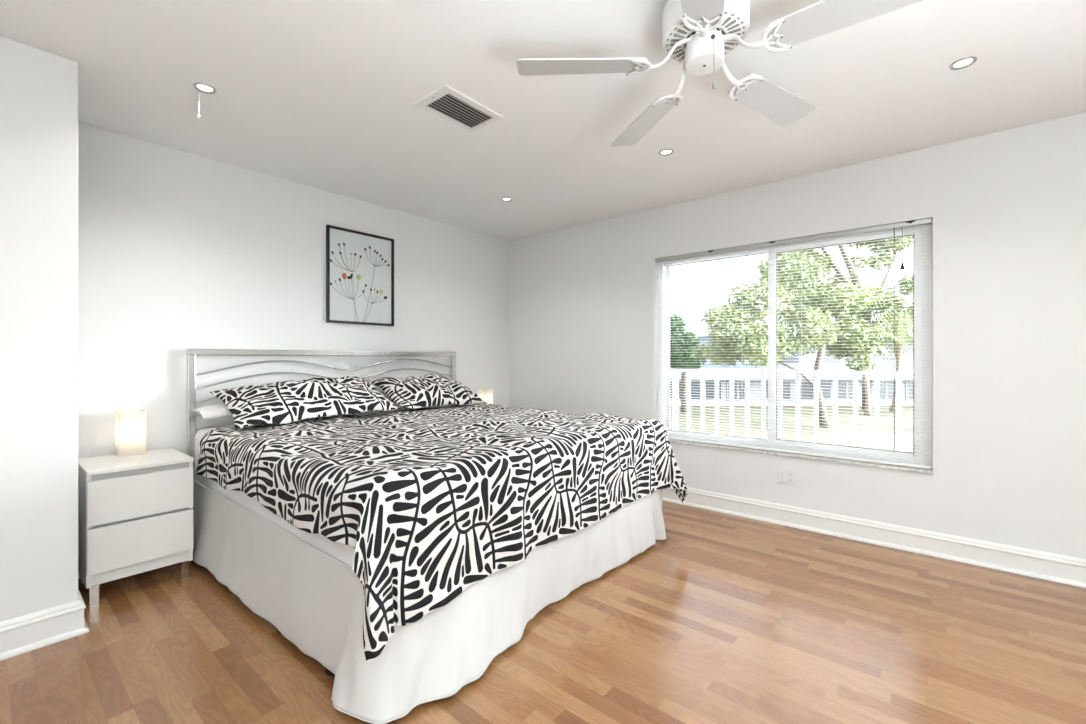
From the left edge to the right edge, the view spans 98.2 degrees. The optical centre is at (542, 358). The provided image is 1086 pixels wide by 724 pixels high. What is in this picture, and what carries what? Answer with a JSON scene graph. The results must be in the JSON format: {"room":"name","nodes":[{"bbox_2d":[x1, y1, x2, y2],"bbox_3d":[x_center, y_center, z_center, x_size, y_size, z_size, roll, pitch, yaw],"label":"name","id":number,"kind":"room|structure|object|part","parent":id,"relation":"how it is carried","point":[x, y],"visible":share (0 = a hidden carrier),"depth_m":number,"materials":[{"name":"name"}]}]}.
{"room":"bedroom","nodes":[
{"label":"bedroom","id":0,"kind":"room"},
{"bbox_2d":[0,36,77,621],"bbox_3d":[-2.823,-0.050,1.687,0.864,2.440,1.570,0,0,40],"label":"wall","id":1,"kind":"structure","parent":0,"point":[39,88],"depth_m":1.92,"materials":[{"name":"white paint"}]},
{"bbox_2d":[0,589,88,659],"bbox_3d":[-2.744,1.101,1.641,0.744,0.138,1.600,0,0,40],"label":"baseboard","id":2,"kind":"structure","parent":1,"relation":"attached to","point":[22,634],"depth_m":1.92,"materials":[{"name":"white paint"}]},
{"bbox_2d":[78,122,508,458],"bbox_3d":[-1.458,-0.050,3.877,0.150,2.440,3.540,0,0,40],"label":"wall","id":3,"kind":"structure","parent":0,"point":[178,250],"depth_m":3.06,"materials":[{"name":"white paint"}]},
{"bbox_2d":[326,225,393,325],"bbox_3d":[-1.445,-0.643,3.755,0.025,0.734,0.567,0,0,40],"label":"framed print","id":4,"kind":"object","parent":3,"relation":"attached to","point":[359,265],"visible":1,"depth_m":3.74,"materials":[{"name":"black"}]},
{"bbox_2d":[0,0,1085,240],"bbox_3d":[0.230,-1.370,1.313,6.130,0.200,5.310,0,0,40],"label":"ceiling","id":5,"kind":"structure","parent":0,"point":[320,94],"depth_m":2.23,"materials":[{"name":"white paint"}]},
{"bbox_2d":[193,82,215,93],"bbox_3d":[-1.584,-1.273,2.204,0.089,0.016,0.089,0,0,40],"label":"recessed light","id":6,"kind":"object","parent":5,"relation":"in","point":[202,87],"visible":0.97,"depth_m":2.20,"materials":[{"name":"silver metal"}]},
{"bbox_2d":[414,84,502,131],"bbox_3d":[-0.425,-1.264,2.394,0.247,0.012,0.374,0,0,40],"label":"ceiling vent","id":7,"kind":"object","parent":5,"relation":"in","point":[445,102],"visible":1,"depth_m":2.38,"materials":[{"name":"white metal"}]},
{"bbox_2d":[501,197,511,200],"bbox_3d":[-0.289,-1.273,3.734,0.089,0.016,0.089,0,0,40],"label":"recessed light","id":8,"kind":"object","parent":5,"relation":"in","point":[503,198],"visible":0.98,"depth_m":3.73,"materials":[{"name":"white"}]},
{"bbox_2d":[659,149,673,155],"bbox_3d":[0.755,-1.273,2.886,0.089,0.016,0.089,0,0,40],"label":"recessed light","id":9,"kind":"object","parent":5,"relation":"in","point":[664,152],"visible":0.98,"depth_m":2.89,"materials":[{"name":"white"}]},
{"bbox_2d":[517,0,922,146],"bbox_3d":[0.600,-1.086,1.624,1.229,0.368,1.276,0,0,40],"label":"ceiling fan","id":10,"kind":"object","parent":5,"relation":"hanging from","point":[698,34],"visible":1,"depth_m":1.60,"materials":[{"name":"white metal"}]},
{"bbox_3d":[0.136,-1.033,1.660,0.450,0.034,0.137,0,0,2],"label":"blade","id":11,"kind":"part","parent":10,"relation":"part of","materials":[{"name":"grey wood"}]},
{"bbox_3d":[0.445,-1.033,2.059,0.137,0.034,0.450,0,0,-16],"label":"blade","id":12,"kind":"part","parent":10,"relation":"part of","materials":[{"name":"grey wood"}]},
{"bbox_3d":[0.420,-1.033,1.242,0.137,0.034,0.450,0,0,20],"label":"blade","id":13,"kind":"part","parent":10,"relation":"part of","materials":[{"name":"grey wood"}]},
{"bbox_3d":[0.572,-1.012,1.576,0.004,0.143,0.011,0,0,-2],"label":"pull chain","id":14,"kind":"part","parent":10,"relation":"part of","materials":[{"name":"grey metal"}]},
{"bbox_3d":[0.572,-0.923,1.573,0.012,0.043,0.012,0,0,40],"label":"pull knob","id":15,"kind":"part","parent":10,"relation":"part of","materials":[{"name":"grey plastic"}]},
{"bbox_3d":[0.921,-1.033,1.888,0.450,0.034,0.137,0,0,-34],"label":"blade","id":16,"kind":"part","parent":10,"relation":"part of","materials":[{"name":"grey wood"}]},
{"bbox_3d":[0.909,-1.033,1.387,0.453,0.034,0.140,0,0,40],"label":"blade","id":17,"kind":"part","parent":10,"relation":"part of","materials":[{"name":"grey wood"}]},
{"bbox_2d":[949,56,976,69],"bbox_3d":[1.802,-1.273,2.018,0.089,0.016,0.089,0,0,40],"label":"recessed light","id":18,"kind":"object","parent":5,"relation":"in","point":[962,63],"visible":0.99,"depth_m":2.02,"materials":[{"name":"white"}]},
{"bbox_2d":[0,500,1085,723],"bbox_3d":[0.230,1.230,1.313,6.130,0.120,5.310,0,0,40],"label":"floor","id":19,"kind":"structure","parent":0,"point":[725,618],"depth_m":1.89,"materials":[{"name":"laminate"}]},
{"bbox_2d":[78,448,193,605],"bbox_3d":[-2.174,0.850,2.503,0.446,0.641,0.414,0,0,40],"label":"nightstand","id":20,"kind":"object","parent":19,"relation":"on","point":[135,513],"visible":0.98,"depth_m":2.35,"materials":[{"name":"white paint"}]},
{"bbox_3d":[-2.148,1.126,2.250,0.034,0.088,0.034,0,0,40],"label":"leg","id":21,"kind":"part","parent":20,"relation":"part of","materials":[{"name":"white wood"}]},
{"bbox_2d":[115,410,145,456],"bbox_3d":[-2.285,0.409,2.607,0.116,0.240,0.116,0,0,40],"label":"table lamp","id":22,"kind":"object","parent":20,"relation":"on","point":[130,425],"visible":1,"depth_m":2.57,"materials":[{"name":"white glass"}]},
{"bbox_3d":[-2.174,0.538,2.503,0.446,0.019,0.414,0,0,40],"label":"panel","id":23,"kind":"part","parent":20,"relation":"part of","materials":[{"name":"white paint"}]},
{"bbox_3d":[-2.031,0.681,2.384,0.006,0.267,0.378,0,0,40],"label":"groove rail","id":24,"kind":"part","parent":20,"relation":"part of","materials":[{"name":"grey wood"}]},
{"bbox_3d":[-2.162,0.911,2.493,0.416,0.214,0.410,0,0,40],"label":"drawer","id":25,"kind":"part","parent":20,"relation":"part of","materials":[{"name":"white paint"}]},
{"bbox_3d":[-2.162,0.683,2.493,0.416,0.211,0.410,0,0,40],"label":"drawer","id":26,"kind":"part","parent":20,"relation":"part of","materials":[{"name":"white paint"}]},
{"bbox_3d":[-1.920,1.126,2.523,0.034,0.088,0.034,0,0,40],"label":"leg","id":27,"kind":"part","parent":20,"relation":"part of","materials":[{"name":"wood"}]},
{"bbox_2d":[186,348,455,676],"bbox_3d":[-0.709,0.553,2.983,2.073,1.234,2.066,0,0,40],"label":"bed","id":28,"kind":"object","parent":19,"relation":"on","point":[191,353],"visible":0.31,"depth_m":3.13,"materials":[{"name":"silver metal"}]},
{"bbox_3d":[-1.490,0.218,3.636,0.012,0.113,2.026,0,0,40],"label":"rod","id":29,"kind":"part","parent":28,"relation":"part of","materials":[{"name":"silver metal"}]},
{"bbox_3d":[-1.490,0.553,3.636,0.036,1.234,2.066,0,0,40],"label":"headboard","id":30,"kind":"part","parent":28,"relation":"part of","materials":[{"name":"silver metal"}]},
{"bbox_2d":[195,405,451,567],"bbox_3d":[-0.681,0.573,2.967,2.050,0.310,2.036,0,0,40],"label":"mattress","id":31,"kind":"object","parent":28,"relation":"on","point":[344,553],"visible":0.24,"depth_m":2.09,"materials":[{"name":"white fabric"}]},
{"bbox_2d":[193,403,231,418],"bbox_3d":[-1.700,0.299,3.160,0.235,0.117,1.030,0,0,40],"label":"pillow","id":32,"kind":"object","parent":31,"relation":"on","point":[216,411],"visible":0.12,"depth_m":2.77,"materials":[{"name":"white fabric"}]},
{"bbox_2d":[380,391,392,401],"bbox_3d":[-1.049,0.297,3.939,0.237,0.119,0.840,0,0,40],"label":"pillow","id":33,"kind":"object","parent":31,"relation":"on","point":[382,392],"visible":0.04,"depth_m":3.64,"materials":[{"name":"white fabric"}]},
{"bbox_2d":[195,403,687,663],"bbox_3d":[-0.478,0.664,2.839,1.880,0.597,2.304,0,0,40],"label":"duvet","id":34,"kind":"object","parent":31,"relation":"on","point":[431,503],"visible":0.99,"depth_m":1.96,"materials":[{"name":"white fabric"}]},
{"bbox_2d":[210,376,401,429],"bbox_3d":[-1.514,0.254,3.097,0.476,0.259,1.035,0,0,42],"label":"printed pillow","id":35,"kind":"object","parent":34,"relation":"on","point":[285,402],"visible":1,"depth_m":2.92,"materials":[{"name":"white fabric"}]},
{"bbox_2d":[370,373,485,408],"bbox_3d":[-0.918,0.252,3.817,0.509,0.261,0.866,0,0,40],"label":"printed pillow","id":36,"kind":"object","parent":34,"relation":"on","point":[428,390],"visible":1,"depth_m":3.63,"materials":[{"name":"white fabric"}]},
{"bbox_3d":[-1.490,0.135,3.636,0.012,0.113,2.026,0,0,40],"label":"rod","id":37,"kind":"part","parent":28,"relation":"part of","materials":[{"name":"silver metal"}]},
{"bbox_3d":[-1.490,0.052,3.636,0.012,0.113,2.026,0,0,40],"label":"rod","id":38,"kind":"part","parent":28,"relation":"part of","materials":[{"name":"silver metal"}]},
{"bbox_2d":[193,479,665,723],"bbox_3d":[-0.637,0.934,2.916,2.194,0.439,2.170,0,0,40],"label":"bed skirt","id":39,"kind":"object","parent":28,"relation":"on","point":[315,600],"visible":0.61,"depth_m":1.86,"materials":[{"name":"white fabric"}]},
{"bbox_3d":[-1.378,0.924,2.184,1.995,0.418,0.060,0,0,40],"label":"skirt panel","id":40,"kind":"part","parent":39,"relation":"part of","materials":[{"name":"white fabric"}]},
{"bbox_3d":[0.132,0.933,2.254,0.271,0.437,2.157,0,0,44],"label":"skirt panel","id":41,"kind":"part","parent":39,"relation":"part of","materials":[{"name":"white fabric"}]},
{"bbox_3d":[-0.478,0.849,4.533,0.446,0.641,0.414,0,0,40],"label":"nightstand","id":42,"kind":"object","parent":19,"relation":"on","visible":0},
{"bbox_2d":[477,388,492,403],"bbox_3d":[-0.564,0.409,4.596,0.116,0.240,0.116,0,0,40],"label":"table lamp","id":43,"kind":"object","parent":42,"relation":"on","point":[486,394],"visible":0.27,"depth_m":4.55,"materials":[{"name":"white glass"}]},
{"bbox_2d":[509,112,1085,558],"bbox_3d":[1.881,-0.050,3.289,5.730,2.440,0.160,0,0,40],"label":"wall","id":44,"kind":"structure","parent":0,"point":[1006,208],"depth_m":2.79,"materials":[{"name":"white paint"}]},
{"bbox_2d":[777,467,795,485],"bbox_3d":[1.716,0.827,3.317,0.116,0.114,0.010,0,0,40],"label":"wall outlet","id":45,"kind":"object","parent":44,"relation":"attached to","point":[787,476],"visible":1,"depth_m":3.31,"materials":[{"name":"white plastic"}]},
{"bbox_2d":[788,472,793,481],"bbox_3d":[1.737,0.827,3.297,0.034,0.068,0.005,0,0,40],"label":"receptacle","id":46,"kind":"object","parent":45,"relation":"attached to","point":[790,474],"depth_m":3.29,"materials":[{"name":"white plastic"}]},
{"bbox_2d":[658,220,932,467],"bbox_3d":[1.702,-0.091,3.471,1.810,1.513,0.090,0,0,40],"label":"window","id":47,"kind":"structure","parent":44,"relation":"in","point":[663,368],"depth_m":3.18,"materials":[{"name":"white plastic"}]},
{"bbox_3d":[1.386,-0.091,3.760,0.865,1.425,0.032,0,0,40],"label":"sash","id":48,"kind":"part","parent":47,"relation":"part of","materials":[{"name":"white plastic"}]},
{"bbox_2d":[655,218,931,468],"bbox_3d":[1.647,-0.093,3.406,1.802,1.508,0.057,0,0,40],"label":"blind","id":49,"kind":"object","parent":47,"relation":"attached to","point":[912,223],"visible":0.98,"depth_m":3.25,"materials":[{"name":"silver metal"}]},
{"bbox_3d":[1.499,-0.086,3.541,0.001,1.463,0.019,0,0,40],"label":"ladder cord","id":50,"kind":"part","parent":49,"relation":"part of","materials":[{"name":"white fabric"}]},
{"bbox_3d":[1.652,0.653,3.412,1.790,0.016,0.026,0,0,40],"label":"rail","id":51,"kind":"part","parent":49,"relation":"part of","materials":[{"name":"white plastic"}]},
{"bbox_3d":[2.220,-0.704,2.907,0.003,0.228,0.003,0,0,40],"label":"lift cord","id":52,"kind":"part","parent":49,"relation":"part of","materials":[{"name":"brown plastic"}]},
{"bbox_3d":[2.008,-0.091,3.191,0.890,1.425,0.032,0,0,40],"label":"sash","id":53,"kind":"part","parent":47,"relation":"part of","materials":[{"name":"white plastic"}]},
{"bbox_2d":[669,439,933,473],"bbox_3d":[1.679,0.677,3.444,1.818,0.020,0.162,0,0,40],"label":"window sill","id":54,"kind":"structure","parent":44,"relation":"attached to","point":[770,452],"depth_m":3.22,"materials":[{"name":"stone"}]},
{"bbox_2d":[662,487,1085,587],"bbox_3d":[1.820,1.101,3.216,5.730,0.138,0.030,0,0,40],"label":"baseboard","id":55,"kind":"structure","parent":44,"relation":"attached to","point":[1063,569],"depth_m":2.89,"materials":[{"name":"white paint"}]},
{"label":"outside","id":56,"kind":"structure","parent":0,"visible":0},
{"bbox_2d":[670,406,912,452],"bbox_3d":[16.030,3.270,19.185,160.000,0.200,130.000,0,0,40],"label":"lawn","id":57,"kind":"structure","parent":56,"point":[756,416],"depth_m":22.77,"materials":[{"name":"green plant"}]},
{"bbox_2d":[670,312,706,411],"bbox_3d":[7.902,0.162,28.012,3.636,6.046,2.688,0,0,40],"label":"broadleaf tree","id":58,"kind":"object","parent":57,"relation":"on","point":[680,350],"visible":0.53,"depth_m":27.43,"materials":[{"name":"green plant"}]},
{"bbox_2d":[689,251,887,427],"bbox_3d":[12.068,-1.094,22.212,9.883,8.594,4.131,0,0,-6],"label":"shade tree","id":59,"kind":"object","parent":57,"relation":"on","point":[794,319],"visible":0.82,"depth_m":21.74,"materials":[{"name":"green plant"}]},
{"bbox_2d":[670,323,912,405],"bbox_3d":[17.000,0.120,36.525,50.000,6.100,10.950,0,0,0],"label":"apartment building","id":60,"kind":"structure","parent":57,"relation":"on","point":[806,389],"depth_m":31.98,"materials":[{"name":"paint"}]},
{"bbox_3d":[8.460,2.140,32.015,1.880,1.260,0.070,0,0,0],"label":"pane","id":61,"kind":"part","parent":60,"relation":"part of","materials":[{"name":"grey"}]},
{"bbox_3d":[11.010,2.140,32.015,2.280,1.260,0.070,0,0,0],"label":"pane","id":62,"kind":"part","parent":60,"relation":"part of","materials":[{"name":"grey glass"}]},
{"bbox_3d":[13.240,2.140,32.015,1.380,1.260,0.070,0,0,0],"label":"pane","id":63,"kind":"part","parent":60,"relation":"part of","materials":[{"name":"grey glass"}]},
{"bbox_3d":[15.890,2.140,32.015,1.880,1.260,0.070,0,0,0],"label":"pane","id":64,"kind":"part","parent":60,"relation":"part of","materials":[{"name":"grey glass"}]},
{"bbox_3d":[18.350,-0.120,35.205,1.620,1.020,0.090,0,0,0],"label":"pane","id":65,"kind":"part","parent":60,"relation":"part of","materials":[{"name":"grey glass"}]},
{"bbox_3d":[18.440,2.140,32.015,2.280,1.260,0.070,0,0,0],"label":"pane","id":66,"kind":"part","parent":60,"relation":"part of","materials":[{"name":"grey glass"}]},
{"bbox_3d":[21.450,-0.120,35.205,1.620,1.020,0.090,0,0,0],"label":"pane","id":67,"kind":"part","parent":60,"relation":"part of","materials":[{"name":"grey glass"}]},
{"bbox_3d":[20.670,2.140,32.015,1.380,1.260,0.070,0,0,0],"label":"pane","id":68,"kind":"part","parent":60,"relation":"part of","materials":[{"name":"grey glass"}]},
{"bbox_3d":[25.350,-0.120,35.205,1.620,1.020,0.090,0,0,0],"label":"pane","id":69,"kind":"part","parent":60,"relation":"part of","materials":[{"name":"grey glass"}]},
{"bbox_3d":[23.320,2.140,32.015,1.880,1.260,0.070,0,0,0],"label":"pane","id":70,"kind":"part","parent":60,"relation":"part of","materials":[{"name":"grey glass"}]},
{"bbox_3d":[25.870,2.140,32.015,2.280,1.260,0.070,0,0,0],"label":"pane","id":71,"kind":"part","parent":60,"relation":"part of","materials":[{"name":"grey glass"}]},
{"bbox_2d":[763,235,912,409],"bbox_3d":[18.683,-3.915,29.478,11.663,14.118,3.901,0,0,-2],"label":"oak tree","id":72,"kind":"object","parent":57,"relation":"on","point":[824,258],"visible":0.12,"depth_m":29.00,"materials":[{"name":"green plant"}]},
{"bbox_2d":[833,316,900,414],"bbox_3d":[18.122,0.349,26.753,3.685,5.644,3.673,0,0,40],"label":"palm tree","id":73,"kind":"object","parent":57,"relation":"on","point":[868,410],"visible":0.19,"depth_m":26.48,"materials":[{"name":"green plant"}]},
{"bbox_2d":[843,269,912,411],"bbox_3d":[21.399,-1.024,28.384,7.634,8.452,8.079,0,0,2],"label":"shade tree","id":74,"kind":"object","parent":57,"relation":"on","point":[899,348],"visible":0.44,"depth_m":27.92,"materials":[{"name":"green plant"}]},
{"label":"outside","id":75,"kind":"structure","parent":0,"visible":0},
{"bbox_3d":[1.967,1.260,3.914,8.400,0.140,0.910,0,0,40],"label":"floor","id":76,"kind":"structure","parent":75,"visible":0},
{"bbox_2d":[670,369,912,450],"bbox_3d":[2.195,0.646,4.186,7.800,1.088,0.052,0,0,40],"label":"balcony railing","id":77,"kind":"object","parent":76,"relation":"on","point":[675,379],"visible":0.2,"depth_m":4.22,"materials":[{"name":"white"}]},
{"bbox_3d":[1.372,0.657,4.874,0.052,1.065,0.052,0,0,40],"label":"post","id":78,"kind":"part","parent":77,"relation":"part of","materials":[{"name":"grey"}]},
{"bbox_3d":[2.195,0.116,4.186,7.800,0.028,0.044,0,0,40],"label":"rail","id":79,"kind":"part","parent":77,"relation":"part of","materials":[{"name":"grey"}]}
]}

